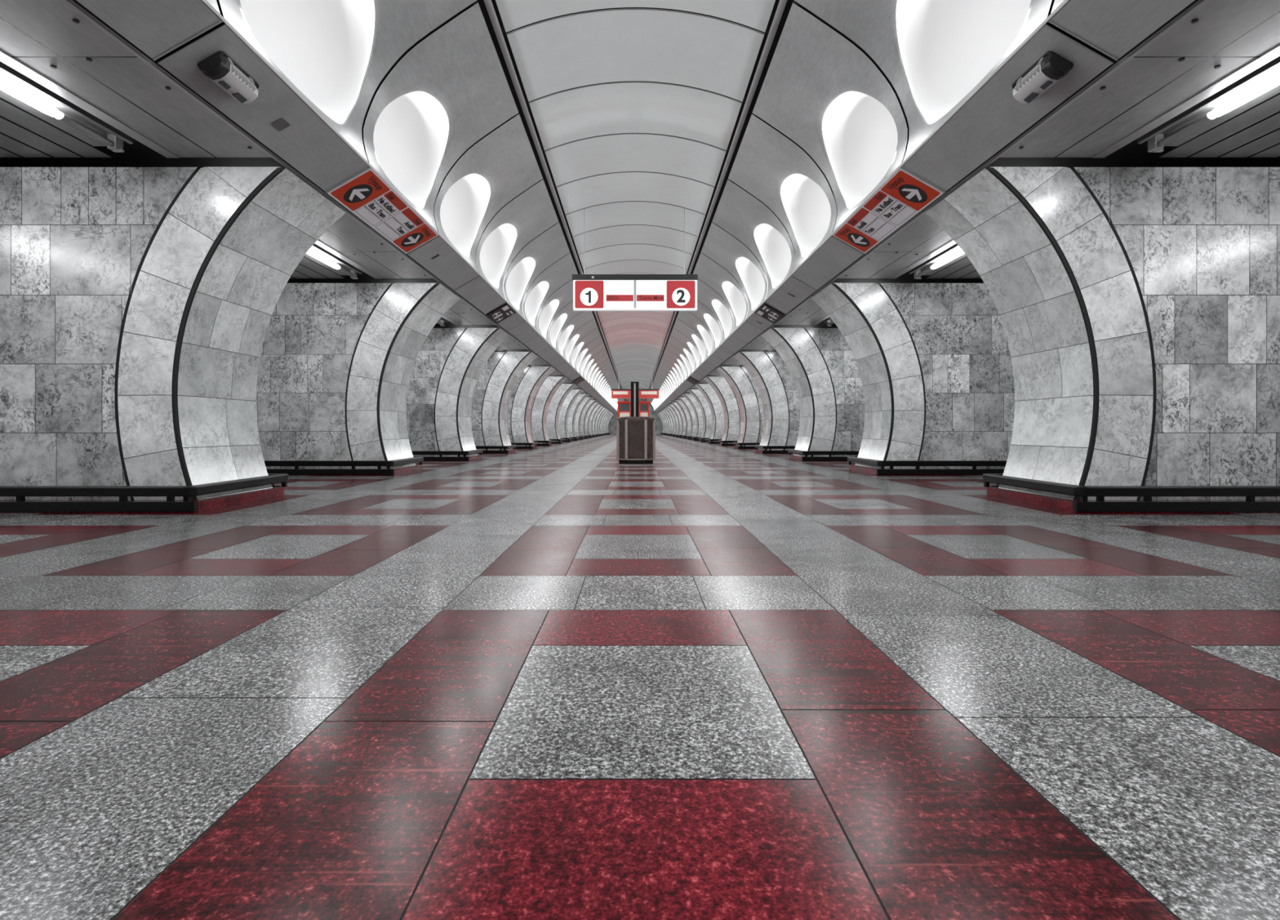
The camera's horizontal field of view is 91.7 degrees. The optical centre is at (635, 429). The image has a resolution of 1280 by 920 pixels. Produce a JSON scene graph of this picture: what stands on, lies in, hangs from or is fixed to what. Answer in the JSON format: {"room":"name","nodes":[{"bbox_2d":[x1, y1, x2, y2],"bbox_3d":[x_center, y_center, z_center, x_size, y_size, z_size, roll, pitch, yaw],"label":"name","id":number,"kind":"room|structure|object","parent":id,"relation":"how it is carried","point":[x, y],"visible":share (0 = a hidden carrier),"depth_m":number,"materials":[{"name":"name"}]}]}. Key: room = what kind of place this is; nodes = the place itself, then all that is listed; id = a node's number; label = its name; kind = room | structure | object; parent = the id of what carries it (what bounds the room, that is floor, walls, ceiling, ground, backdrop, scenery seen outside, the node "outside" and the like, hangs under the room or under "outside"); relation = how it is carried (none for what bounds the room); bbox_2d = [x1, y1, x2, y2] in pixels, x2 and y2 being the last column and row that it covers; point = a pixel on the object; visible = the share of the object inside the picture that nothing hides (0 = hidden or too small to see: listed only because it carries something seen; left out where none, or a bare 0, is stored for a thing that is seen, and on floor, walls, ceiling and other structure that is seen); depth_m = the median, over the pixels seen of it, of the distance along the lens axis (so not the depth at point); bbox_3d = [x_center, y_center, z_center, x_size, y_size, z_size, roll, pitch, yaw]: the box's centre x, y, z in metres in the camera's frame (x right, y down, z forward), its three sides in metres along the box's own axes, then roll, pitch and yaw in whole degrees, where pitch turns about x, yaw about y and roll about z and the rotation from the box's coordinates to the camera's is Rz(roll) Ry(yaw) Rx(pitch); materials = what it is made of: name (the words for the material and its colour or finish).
{"room":"metro station","nodes":[
{"label":"metro station","id":0,"kind":"room"},
{"bbox_2d":[0,0,610,411],"bbox_3d":[-5.900,-2.401,40.215,5.800,0.138,110.010,0,0,0],"label":"ceiling","id":1,"kind":"structure","parent":0,"point":[48,42],"depth_m":4.81,"materials":[{"name":"grey metal"}]},
{"bbox_2d":[0,61,133,152],"bbox_3d":[-4.305,-2.358,3.735,0.330,0.187,2.770,0,0,0],"label":"fluorescent ceiling light","id":2,"kind":"object","parent":1,"relation":"attached to","point":[16,88],"visible":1,"depth_m":4.57,"materials":[{"name":"grey"}]},
{"bbox_2d":[304,243,362,279],"bbox_3d":[-4.305,-2.358,8.015,0.330,0.187,2.770,0,0,0],"label":"fluorescent ceiling light","id":3,"kind":"object","parent":1,"relation":"attached to","point":[316,253],"visible":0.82,"depth_m":8.68,"materials":[{"name":"grey plastic"}]},
{"bbox_2d":[61,0,617,413],"bbox_3d":[-2.832,-2.445,40.280,0.506,0.279,107.000,0,0,0],"label":"beam","id":4,"kind":"structure","parent":0,"point":[171,37],"depth_m":4.73,"materials":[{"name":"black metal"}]},
{"bbox_2d":[197,50,259,103],"bbox_3d":[-2.773,-2.396,4.260,0.213,0.180,0.420,0,0,0],"label":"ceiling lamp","id":5,"kind":"object","parent":4,"relation":"attached to","point":[220,68],"visible":1,"depth_m":4.17,"materials":[{"name":"grey plastic"}]},
{"bbox_2d":[271,117,289,130],"bbox_3d":[-2.814,-2.424,4.930,0.090,0.055,0.120,0,0,0],"label":"cover plate","id":6,"kind":"object","parent":4,"relation":"attached to","point":[280,124],"visible":1,"depth_m":4.92,"materials":[{"name":"grey"}]},
{"bbox_2d":[325,166,439,253],"bbox_3d":[-2.808,-2.446,7.110,0.453,0.276,2.130,0,0,0],"label":"sign","id":7,"kind":"object","parent":4,"relation":"attached to","point":[365,193],"visible":1,"depth_m":6.87,"materials":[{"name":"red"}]},
{"bbox_2d":[485,302,515,323],"bbox_3d":[-2.795,-2.421,12.965,0.430,0.262,0.950,0,0,0],"label":"direction sign","id":8,"kind":"object","parent":4,"relation":"attached to","point":[502,313],"visible":1,"depth_m":12.88,"materials":[{"name":"black paint"}]},
{"bbox_2d":[206,0,625,411],"bbox_3d":[-2.107,-3.367,40.280,1.144,1.632,107.070,0,0,0],"label":"ceiling","id":9,"kind":"structure","parent":0,"point":[458,64],"depth_m":7.61,"materials":[{"name":"grey paint"}]},
{"bbox_2d":[240,0,374,124],"bbox_3d":[-2.542,-3.174,4.972,0.750,1.168,1.838,0,0,0],"label":"ceiling lamp","id":10,"kind":"object","parent":9,"relation":"attached to","point":[323,47],"visible":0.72,"depth_m":5.38,"materials":[{"name":"white"}]},
{"bbox_2d":[364,91,448,208],"bbox_3d":[-2.542,-3.174,7.112,0.750,1.168,1.838,0,0,0],"label":"ceiling lamp","id":11,"kind":"object","parent":9,"relation":"attached to","point":[411,133],"visible":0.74,"depth_m":7.41,"materials":[{"name":"white"}]},
{"bbox_2d":[433,173,490,257],"bbox_3d":[-2.542,-3.174,9.252,0.750,1.168,1.838,0,0,0],"label":"ceiling lamp","id":12,"kind":"object","parent":9,"relation":"attached to","point":[464,206],"visible":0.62,"depth_m":9.65,"materials":[{"name":"white"}]},
{"bbox_2d":[475,223,516,288],"bbox_3d":[-2.542,-3.174,11.392,0.750,1.168,1.838,0,0,0],"label":"ceiling lamp","id":13,"kind":"object","parent":9,"relation":"attached to","point":[496,249],"visible":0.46,"depth_m":11.87,"materials":[{"name":"white"}]},
{"bbox_2d":[502,257,535,310],"bbox_3d":[-2.542,-3.174,13.532,0.750,1.168,1.838,0,0,0],"label":"ceiling lamp","id":14,"kind":"object","parent":9,"relation":"attached to","point":[519,276],"visible":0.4,"depth_m":14.06,"materials":[{"name":"white"}]},
{"bbox_2d":[522,281,548,325],"bbox_3d":[-2.542,-3.174,15.672,0.750,1.168,1.838,0,0,0],"label":"ceiling lamp","id":15,"kind":"object","parent":9,"relation":"attached to","point":[535,298],"visible":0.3,"depth_m":16.25,"materials":[{"name":"white"}]},
{"bbox_2d":[537,299,559,337],"bbox_3d":[-2.542,-3.174,17.812,0.750,1.168,1.838,0,0,0],"label":"ceiling lamp","id":16,"kind":"object","parent":9,"relation":"attached to","point":[548,311],"visible":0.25,"depth_m":18.43,"materials":[{"name":"white"}]},
{"bbox_2d":[547,313,567,347],"bbox_3d":[-2.542,-3.174,19.952,0.750,1.168,1.838,0,0,0],"label":"ceiling lamp","id":17,"kind":"object","parent":9,"relation":"attached to","point":[557,324],"visible":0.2,"depth_m":20.59,"materials":[{"name":"white"}]},
{"bbox_2d":[556,324,573,355],"bbox_3d":[-2.542,-3.174,22.092,0.750,1.168,1.838,0,0,0],"label":"ceiling lamp","id":18,"kind":"object","parent":9,"relation":"attached to","point":[565,335],"visible":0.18,"depth_m":22.77,"materials":[{"name":"white"}]},
{"bbox_2d":[564,333,578,361],"bbox_3d":[-2.542,-3.174,24.232,0.750,1.168,1.838,0,0,0],"label":"ceiling lamp","id":19,"kind":"object","parent":9,"relation":"attached to","point":[571,344],"visible":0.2,"depth_m":24.93,"materials":[{"name":"white"}]},
{"bbox_2d":[570,342,583,367],"bbox_3d":[-2.542,-3.174,26.372,0.750,1.168,1.838,0,0,0],"label":"ceiling lamp","id":20,"kind":"object","parent":9,"relation":"attached to","point":[580,345],"visible":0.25,"depth_m":27.08,"materials":[{"name":"white"}]},
{"bbox_2d":[575,348,587,371],"bbox_3d":[-2.542,-3.174,28.512,0.750,1.168,1.838,0,0,0],"label":"ceiling lamp","id":21,"kind":"object","parent":9,"relation":"attached to","point":[581,355],"visible":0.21,"depth_m":29.24,"materials":[{"name":"white"}]},
{"bbox_2d":[579,353,591,376],"bbox_3d":[-2.542,-3.174,30.652,0.750,1.168,1.838,0,0,0],"label":"ceiling lamp","id":22,"kind":"object","parent":9,"relation":"attached to","point":[582,366],"visible":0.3,"depth_m":31.38,"materials":[{"name":"white"}]},
{"bbox_2d":[608,399,662,434],"bbox_3d":[0.000,-2.050,93.730,17.200,5.500,0.060,0,0,0],"label":"wall","id":23,"kind":"structure","parent":0,"point":[612,424],"depth_m":93.69,"materials":[{"name":"stone"}]},
{"bbox_2d":[473,0,797,400],"bbox_3d":[0.000,-4.425,40.981,3.240,0.369,108.413,0,0,0],"label":"ceiling","id":24,"kind":"structure","parent":0,"point":[635,108],"depth_m":8.80,"materials":[{"name":"grey"}]},
{"bbox_2d":[483,0,626,401],"bbox_3d":[-1.469,-4.259,40.400,0.062,0.040,107.200,0,0,0],"label":"rail","id":25,"kind":"object","parent":24,"relation":"attached to","point":[490,8],"visible":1,"depth_m":8.42,"materials":[{"name":"grey metal"}]},
{"bbox_2d":[572,208,697,311],"bbox_3d":[-0.012,-3.423,12.498,2.509,2.050,0.204,0,0,0],"label":"platform sign","id":26,"kind":"object","parent":24,"relation":"hanging from","point":[591,292],"visible":1,"depth_m":12.43,"materials":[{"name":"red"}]},
{"bbox_2d":[610,388,659,398],"bbox_3d":[-0.020,-3.316,45.000,3.520,2.132,0.200,0,0,0],"label":"sign","id":27,"kind":"object","parent":24,"relation":"hanging from","point":[615,393],"visible":0.94,"depth_m":44.92,"materials":[{"name":"red"}]},
{"bbox_2d":[644,0,786,401],"bbox_3d":[1.469,-4.259,40.400,0.062,0.040,107.200,0,0,0],"label":"rail","id":28,"kind":"object","parent":24,"relation":"attached to","point":[781,5],"visible":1,"depth_m":8.40,"materials":[{"name":"grey metal"}]},
{"bbox_2d":[0,434,1279,919],"bbox_3d":[0.000,0.760,41.396,17.600,0.120,110.683,0,0,0],"label":"floor","id":29,"kind":"structure","parent":0,"point":[566,680],"depth_m":1.58,"materials":[{"name":"grey stone"}]},
{"bbox_2d":[0,473,288,512],"bbox_3d":[-6.145,0.590,5.975,4.910,0.221,1.570,0,0,0],"label":"bench","id":30,"kind":"object","parent":29,"relation":"on","point":[20,504],"visible":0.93,"depth_m":5.19,"materials":[{"name":"black paint"}]},
{"bbox_2d":[0,166,345,500],"bbox_3d":[-5.827,-0.791,5.980,5.547,2.987,1.160,0,0,0],"label":"pylon","id":31,"kind":"object","parent":29,"relation":"on","point":[137,304],"visible":0.88,"depth_m":5.40,"materials":[{"name":"grey stone"}]},
{"bbox_2d":[263,456,423,475],"bbox_3d":[-6.145,0.590,10.255,4.910,0.221,1.570,0,0,0],"label":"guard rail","id":32,"kind":"object","parent":29,"relation":"on","point":[296,464],"visible":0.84,"depth_m":9.47,"materials":[{"name":"black metal"}]},
{"bbox_2d":[256,283,460,469],"bbox_3d":[-5.827,-0.791,10.260,5.547,2.987,1.160,0,0,0],"label":"pylon","id":33,"kind":"object","parent":29,"relation":"on","point":[337,361],"visible":0.46,"depth_m":9.68,"materials":[{"name":"grey stone"}]},
{"bbox_2d":[411,448,483,461],"bbox_3d":[-6.145,0.590,14.535,4.910,0.221,1.570,0,0,0],"label":"guard rail","id":34,"kind":"object","parent":29,"relation":"on","point":[464,453],"visible":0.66,"depth_m":13.75,"materials":[{"name":"black metal"}]},
{"bbox_2d":[406,328,509,457],"bbox_3d":[-5.827,-0.791,14.540,5.547,2.987,1.160,0,0,0],"label":"pylon","id":35,"kind":"object","parent":29,"relation":"on","point":[449,364],"visible":0.41,"depth_m":13.96,"materials":[{"name":"grey stone"}]},
{"bbox_2d":[475,444,515,453],"bbox_3d":[-6.145,0.590,18.815,4.910,0.221,1.570,0,0,0],"label":"guard rail","id":36,"kind":"object","parent":29,"relation":"on","point":[486,447],"visible":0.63,"depth_m":18.03,"materials":[{"name":"metal"}]},
{"bbox_2d":[471,351,537,450],"bbox_3d":[-5.827,-0.791,18.820,5.547,2.987,1.160,0,0,0],"label":"pylon","id":37,"kind":"object","parent":29,"relation":"on","point":[496,382],"visible":0.27,"depth_m":18.24,"materials":[{"name":"grey stone"}]},
{"bbox_2d":[511,441,537,448],"bbox_3d":[-6.145,0.590,23.095,4.910,0.221,1.570,0,0,0],"label":"guard rail","id":38,"kind":"object","parent":29,"relation":"on","point":[534,442],"visible":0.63,"depth_m":22.31,"materials":[{"name":"metal"}]},
{"bbox_2d":[506,366,555,446],"bbox_3d":[-5.827,-0.791,23.100,5.547,2.987,1.160,0,0,0],"label":"pylon","id":39,"kind":"object","parent":29,"relation":"on","point":[523,394],"visible":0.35,"depth_m":22.52,"materials":[{"name":"grey"}]},
{"bbox_2d":[533,440,552,445],"bbox_3d":[-6.145,0.590,27.375,4.910,0.221,1.570,0,0,0],"label":"guard rail","id":40,"kind":"object","parent":29,"relation":"on","point":[548,441],"visible":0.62,"depth_m":26.59,"materials":[{"name":"metal"}]},
{"bbox_2d":[530,376,567,443],"bbox_3d":[-5.827,-0.791,27.380,5.547,2.987,1.160,0,0,0],"label":"pylon","id":41,"kind":"object","parent":29,"relation":"on","point":[541,402],"visible":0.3,"depth_m":26.80,"materials":[{"name":"grey stone"}]},
{"bbox_2d":[546,383,576,441],"bbox_3d":[-5.827,-0.791,31.660,5.547,2.987,1.160,0,0,0],"label":"pylon","id":42,"kind":"object","parent":29,"relation":"on","point":[553,415],"visible":0.24,"depth_m":31.08,"materials":[{"name":"grey stone"}]},
{"bbox_2d":[558,389,583,439],"bbox_3d":[-5.827,-0.791,35.940,5.547,2.987,1.160,0,0,0],"label":"pylon","id":43,"kind":"object","parent":29,"relation":"on","point":[573,394],"visible":0.2,"depth_m":35.36,"materials":[{"name":"grey stone"}]},
{"bbox_2d":[567,393,588,439],"bbox_3d":[-5.827,-0.791,40.220,5.547,2.987,1.160,0,0,0],"label":"pylon","id":44,"kind":"object","parent":29,"relation":"on","point":[571,416],"visible":0.18,"depth_m":39.64,"materials":[{"name":"grey"}]},
{"bbox_2d":[574,397,593,438],"bbox_3d":[-5.827,-0.791,44.500,5.547,2.987,1.160,0,0,0],"label":"pylon","id":45,"kind":"object","parent":29,"relation":"on","point":[579,414],"visible":0.17,"depth_m":43.92,"materials":[{"name":"grey"}]},
{"bbox_2d":[580,400,596,437],"bbox_3d":[-5.827,-0.791,48.780,5.547,2.987,1.160,0,0,0],"label":"pylon","id":46,"kind":"object","parent":29,"relation":"on","point":[591,402],"visible":0.21,"depth_m":48.20,"materials":[{"name":"grey"}]},
{"bbox_2d":[585,402,599,436],"bbox_3d":[-5.827,-0.791,53.060,5.547,2.987,1.160,0,0,0],"label":"pylon","id":47,"kind":"object","parent":29,"relation":"on","point":[593,407],"visible":0.18,"depth_m":52.48,"materials":[{"name":"grey"}]},
{"bbox_2d":[589,404,602,435],"bbox_3d":[-5.827,-0.791,57.340,5.547,2.987,1.160,0,0,0],"label":"pylon","id":48,"kind":"object","parent":29,"relation":"on","point":[597,406],"visible":0.18,"depth_m":56.76,"materials":[{"name":"grey"}]},
{"bbox_2d":[592,406,604,435],"bbox_3d":[-5.827,-0.791,61.620,5.547,2.987,1.160,0,0,0],"label":"pylon","id":49,"kind":"object","parent":29,"relation":"on","point":[601,408],"visible":0.2,"depth_m":61.04,"materials":[{"name":"grey"}]},
{"bbox_2d":[595,408,606,434],"bbox_3d":[-5.827,-0.791,65.900,5.547,2.987,1.160,0,0,0],"label":"pylon","id":50,"kind":"object","parent":29,"relation":"on","point":[603,409],"visible":0.19,"depth_m":65.33,"materials":[{"name":"grey"}]},
{"bbox_2d":[598,408,608,435],"bbox_3d":[-5.827,-0.791,70.180,5.547,2.987,1.160,0,0,0],"label":"pylon","id":51,"kind":"object","parent":29,"relation":"on","point":[606,410],"visible":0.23,"depth_m":69.61,"materials":[{"name":"grey"}]},
{"bbox_2d":[617,401,650,417],"bbox_3d":[-0.125,-0.720,48.000,2.550,2.840,1.900,0,0,0],"label":"booth","id":52,"kind":"object","parent":29,"relation":"on","point":[624,407],"visible":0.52,"depth_m":47.13,"materials":[{"name":"red metal"}]},
{"bbox_2d":[631,382,639,416],"bbox_3d":[-0.015,-0.177,13.750,0.320,1.755,0.240,0,0,0],"label":"column","id":53,"kind":"structure","parent":29,"relation":"on","point":[634,388],"depth_m":13.70,"materials":[{"name":"metal"}]},
{"bbox_2d":[616,416,655,463],"bbox_3d":[0.012,0.217,13.000,0.810,0.966,0.798,0,0,0],"label":"waste bin","id":54,"kind":"object","parent":29,"relation":"on","point":[635,435],"visible":1,"depth_m":12.63,"materials":[{"name":"black paint"}]},
{"bbox_2d":[662,408,672,435],"bbox_3d":[5.827,-0.791,70.180,5.547,2.987,1.160,0,0,0],"label":"pylon","id":55,"kind":"object","parent":29,"relation":"on","point":[664,410],"visible":0.2,"depth_m":69.61,"materials":[{"name":"grey"}]},
{"bbox_2d":[664,408,675,434],"bbox_3d":[5.827,-0.791,65.900,5.547,2.987,1.160,0,0,0],"label":"pylon","id":56,"kind":"object","parent":29,"relation":"on","point":[666,409],"visible":0.19,"depth_m":65.33,"materials":[{"name":"grey"}]},
{"bbox_2d":[666,406,678,435],"bbox_3d":[5.827,-0.791,61.620,5.547,2.987,1.160,0,0,0],"label":"pylon","id":57,"kind":"object","parent":29,"relation":"on","point":[669,408],"visible":0.2,"depth_m":61.04,"materials":[{"name":"grey"}]},
{"bbox_2d":[668,404,681,435],"bbox_3d":[5.827,-0.791,57.340,5.547,2.987,1.160,0,0,0],"label":"pylon","id":58,"kind":"object","parent":29,"relation":"on","point":[672,406],"visible":0.19,"depth_m":56.76,"materials":[{"name":"grey"}]},
{"bbox_2d":[671,402,685,436],"bbox_3d":[5.827,-0.791,53.060,5.547,2.987,1.160,0,0,0],"label":"pylon","id":59,"kind":"object","parent":29,"relation":"on","point":[677,406],"visible":0.21,"depth_m":52.48,"materials":[{"name":"grey"}]},
{"bbox_2d":[674,400,690,437],"bbox_3d":[5.827,-0.791,48.780,5.547,2.987,1.160,0,0,0],"label":"pylon","id":60,"kind":"object","parent":29,"relation":"on","point":[678,402],"visible":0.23,"depth_m":48.20,"materials":[{"name":"grey"}]},
{"bbox_2d":[677,397,696,438],"bbox_3d":[5.827,-0.791,44.500,5.547,2.987,1.160,0,0,0],"label":"pylon","id":61,"kind":"object","parent":29,"relation":"on","point":[691,411],"visible":0.22,"depth_m":43.92,"materials":[{"name":"grey"}]},
{"bbox_2d":[682,393,703,439],"bbox_3d":[5.827,-0.791,40.220,5.547,2.987,1.160,0,0,0],"label":"pylon","id":62,"kind":"object","parent":29,"relation":"on","point":[699,416],"visible":0.14,"depth_m":39.64,"materials":[{"name":"grey"}]},
{"bbox_2d":[687,389,712,439],"bbox_3d":[5.827,-0.791,35.940,5.547,2.987,1.160,0,0,0],"label":"pylon","id":63,"kind":"object","parent":29,"relation":"on","point":[697,394],"visible":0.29,"depth_m":35.36,"materials":[{"name":"grey"}]},
{"bbox_2d":[694,383,724,441],"bbox_3d":[5.827,-0.791,31.660,5.547,2.987,1.160,0,0,0],"label":"pylon","id":64,"kind":"object","parent":29,"relation":"on","point":[717,415],"visible":0.24,"depth_m":31.08,"materials":[{"name":"grey stone"}]},
{"bbox_2d":[703,376,740,443],"bbox_3d":[5.827,-0.791,27.380,5.547,2.987,1.160,0,0,0],"label":"pylon","id":65,"kind":"object","parent":29,"relation":"on","point":[727,398],"visible":0.16,"depth_m":26.80,"materials":[{"name":"grey stone"}]},
{"bbox_2d":[718,440,737,445],"bbox_3d":[6.145,0.590,27.375,4.910,0.221,1.570,0,0,0],"label":"guard rail","id":66,"kind":"object","parent":29,"relation":"on","point":[719,441],"visible":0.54,"depth_m":26.59,"materials":[{"name":"metal"}]},
{"bbox_2d":[715,366,763,446],"bbox_3d":[5.827,-0.791,23.100,5.547,2.987,1.160,0,0,0],"label":"pylon","id":67,"kind":"object","parent":29,"relation":"on","point":[747,394],"visible":0.3,"depth_m":22.52,"materials":[{"name":"grey stone"}]},
{"bbox_2d":[733,441,759,448],"bbox_3d":[6.145,0.590,23.095,4.910,0.221,1.570,0,0,0],"label":"guard rail","id":68,"kind":"object","parent":29,"relation":"on","point":[734,442],"visible":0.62,"depth_m":22.31,"materials":[{"name":"metal"}]},
{"bbox_2d":[733,351,799,450],"bbox_3d":[5.827,-0.791,18.820,5.547,2.987,1.160,0,0,0],"label":"pylon","id":69,"kind":"object","parent":29,"relation":"on","point":[774,382],"visible":0.29,"depth_m":18.24,"materials":[{"name":"grey stone"}]},
{"bbox_2d":[754,444,795,453],"bbox_3d":[6.145,0.590,18.815,4.910,0.221,1.570,0,0,0],"label":"guard rail","id":70,"kind":"object","parent":29,"relation":"on","point":[784,447],"visible":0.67,"depth_m":18.03,"materials":[{"name":"metal"}]},
{"bbox_2d":[760,328,864,457],"bbox_3d":[5.827,-0.791,14.540,5.547,2.987,1.160,0,0,0],"label":"pylon","id":71,"kind":"object","parent":29,"relation":"on","point":[821,364],"visible":0.38,"depth_m":13.96,"materials":[{"name":"grey"}]},
{"bbox_2d":[787,448,859,461],"bbox_3d":[6.145,0.590,14.535,4.910,0.221,1.570,0,0,0],"label":"guard rail","id":72,"kind":"object","parent":29,"relation":"on","point":[806,453],"visible":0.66,"depth_m":13.75,"materials":[{"name":"black metal"}]},
{"bbox_2d":[810,283,1014,469],"bbox_3d":[5.827,-0.791,10.260,5.547,2.987,1.160,0,0,0],"label":"pylon","id":73,"kind":"object","parent":29,"relation":"on","point":[933,361],"visible":0.52,"depth_m":9.68,"materials":[{"name":"grey stone"}]},
{"bbox_2d":[847,456,1006,475],"bbox_3d":[6.145,0.590,10.255,4.910,0.221,1.570,0,0,0],"label":"guard rail","id":74,"kind":"object","parent":29,"relation":"on","point":[974,464],"visible":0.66,"depth_m":9.47,"materials":[{"name":"black metal"}]},
{"bbox_2d":[925,166,1279,500],"bbox_3d":[5.827,-0.791,5.980,5.547,2.987,1.160,0,0,0],"label":"pylon","id":75,"kind":"object","parent":29,"relation":"on","point":[1138,308],"visible":0.84,"depth_m":5.40,"materials":[{"name":"grey"}]},
{"bbox_2d":[982,473,1279,512],"bbox_3d":[6.145,0.590,5.975,4.910,0.221,1.570,0,0,0],"label":"bench","id":76,"kind":"object","parent":29,"relation":"on","point":[1147,504],"visible":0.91,"depth_m":5.19,"materials":[{"name":"black paint"}]},
{"bbox_2d":[645,0,1064,411],"bbox_3d":[2.107,-3.367,40.280,1.144,1.632,107.070,0,0,0],"label":"ceiling","id":77,"kind":"structure","parent":0,"point":[812,64],"depth_m":7.61,"materials":[{"name":"grey"}]},
{"bbox_2d":[677,359,687,379],"bbox_3d":[2.542,-3.174,32.792,0.750,1.168,1.838,0,0,0],"label":"ceiling lamp","id":78,"kind":"object","parent":77,"relation":"attached to","point":[681,363],"visible":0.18,"depth_m":33.54,"materials":[{"name":"white"}]},
{"bbox_2d":[680,353,691,375],"bbox_3d":[2.542,-3.174,30.652,0.750,1.168,1.838,0,0,0],"label":"ceiling lamp","id":79,"kind":"object","parent":77,"relation":"attached to","point":[685,360],"visible":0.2,"depth_m":31.38,"materials":[{"name":"white"}]},
{"bbox_2d":[683,348,695,371],"bbox_3d":[2.542,-3.174,28.512,0.750,1.168,1.838,0,0,0],"label":"ceiling lamp","id":80,"kind":"object","parent":77,"relation":"attached to","point":[689,355],"visible":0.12,"depth_m":29.24,"materials":[{"name":"white"}]},
{"bbox_2d":[687,342,700,367],"bbox_3d":[2.542,-3.174,26.372,0.750,1.168,1.838,0,0,0],"label":"ceiling lamp","id":81,"kind":"object","parent":77,"relation":"attached to","point":[694,350],"visible":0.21,"depth_m":27.09,"materials":[{"name":"white"}]},
{"bbox_2d":[692,333,706,361],"bbox_3d":[2.542,-3.174,24.232,0.750,1.168,1.838,0,0,0],"label":"ceiling lamp","id":82,"kind":"object","parent":77,"relation":"attached to","point":[699,343],"visible":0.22,"depth_m":24.92,"materials":[{"name":"white"}]},
{"bbox_2d":[697,324,714,355],"bbox_3d":[2.542,-3.174,22.092,0.750,1.168,1.838,0,0,0],"label":"ceiling lamp","id":83,"kind":"object","parent":77,"relation":"attached to","point":[705,335],"visible":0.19,"depth_m":22.77,"materials":[{"name":"white"}]},
{"bbox_2d":[703,313,723,347],"bbox_3d":[2.542,-3.174,19.952,0.750,1.168,1.838,0,0,0],"label":"ceiling lamp","id":84,"kind":"object","parent":77,"relation":"attached to","point":[713,324],"visible":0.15,"depth_m":20.60,"materials":[{"name":"white"}]},
{"bbox_2d":[711,299,733,337],"bbox_3d":[2.542,-3.174,17.812,0.750,1.168,1.838,0,0,0],"label":"ceiling lamp","id":85,"kind":"object","parent":77,"relation":"attached to","point":[726,319],"visible":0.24,"depth_m":18.43,"materials":[{"name":"white"}]},
{"bbox_2d":[722,281,748,325],"bbox_3d":[2.542,-3.174,15.672,0.750,1.168,1.838,0,0,0],"label":"ceiling lamp","id":86,"kind":"object","parent":77,"relation":"attached to","point":[735,298],"visible":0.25,"depth_m":16.25,"materials":[{"name":"white"}]},
{"bbox_2d":[735,257,768,310],"bbox_3d":[2.542,-3.174,13.532,0.750,1.168,1.838,0,0,0],"label":"ceiling lamp","id":87,"kind":"object","parent":77,"relation":"attached to","point":[751,276],"visible":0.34,"depth_m":14.06,"materials":[{"name":"white"}]},
{"bbox_2d":[754,223,795,288],"bbox_3d":[2.542,-3.174,11.392,0.750,1.168,1.838,0,0,0],"label":"ceiling lamp","id":88,"kind":"object","parent":77,"relation":"attached to","point":[774,249],"visible":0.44,"depth_m":11.87,"materials":[{"name":"white"}]},
{"bbox_2d":[780,173,837,257],"bbox_3d":[2.542,-3.174,9.252,0.750,1.168,1.838,0,0,0],"label":"ceiling lamp","id":89,"kind":"object","parent":77,"relation":"attached to","point":[806,206],"visible":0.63,"depth_m":9.65,"materials":[{"name":"white"}]},
{"bbox_2d":[822,91,906,208],"bbox_3d":[2.542,-3.174,7.112,0.750,1.168,1.838,0,0,0],"label":"ceiling lamp","id":90,"kind":"object","parent":77,"relation":"attached to","point":[860,135],"visible":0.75,"depth_m":7.41,"materials":[{"name":"white"}]},
{"bbox_2d":[896,0,1031,124],"bbox_3d":[2.542,-3.174,4.972,0.750,1.168,1.838,0,0,0],"label":"ceiling lamp","id":91,"kind":"object","parent":77,"relation":"attached to","point":[947,47],"visible":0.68,"depth_m":5.38,"materials":[{"name":"white"}]},
{"bbox_2d":[653,0,1209,413],"bbox_3d":[2.832,-2.445,40.280,0.506,0.279,107.000,0,0,0],"label":"beam","id":92,"kind":"structure","parent":0,"point":[1098,37],"depth_m":4.74,"materials":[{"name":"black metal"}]},
{"bbox_2d":[755,302,784,323],"bbox_3d":[2.795,-2.421,12.965,0.430,0.262,0.950,0,0,0],"label":"direction sign","id":93,"kind":"object","parent":92,"relation":"attached to","point":[766,312],"visible":1,"depth_m":12.89,"materials":[{"name":"black paint"}]},
{"bbox_2d":[831,166,945,253],"bbox_3d":[2.808,-2.446,7.110,0.453,0.276,2.130,0,0,0],"label":"sign","id":94,"kind":"object","parent":92,"relation":"attached to","point":[905,193],"visible":1,"depth_m":6.87,"materials":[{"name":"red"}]},
{"bbox_2d":[1011,50,1073,103],"bbox_3d":[2.773,-2.396,4.260,0.213,0.180,0.420,0,0,0],"label":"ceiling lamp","id":95,"kind":"object","parent":92,"relation":"attached to","point":[1047,70],"visible":1,"depth_m":4.17,"materials":[{"name":"grey plastic"}]},
{"bbox_2d":[658,0,1279,412],"bbox_3d":[5.900,-2.401,40.215,5.800,0.138,110.010,0,0,0],"label":"ceiling","id":96,"kind":"structure","parent":0,"point":[1221,42],"depth_m":4.81,"materials":[{"name":"grey"}]},
{"bbox_2d":[908,243,966,279],"bbox_3d":[4.305,-2.358,8.015,0.330,0.187,2.770,0,0,0],"label":"fluorescent ceiling light","id":97,"kind":"object","parent":96,"relation":"attached to","point":[954,253],"visible":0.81,"depth_m":8.68,"materials":[{"name":"grey plastic"}]},
{"bbox_2d":[1137,56,1279,152],"bbox_3d":[4.305,-2.358,3.735,0.330,0.187,2.770,0,0,0],"label":"fluorescent ceiling light","id":98,"kind":"object","parent":96,"relation":"attached to","point":[1263,83],"visible":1,"depth_m":4.52,"materials":[{"name":"grey"}]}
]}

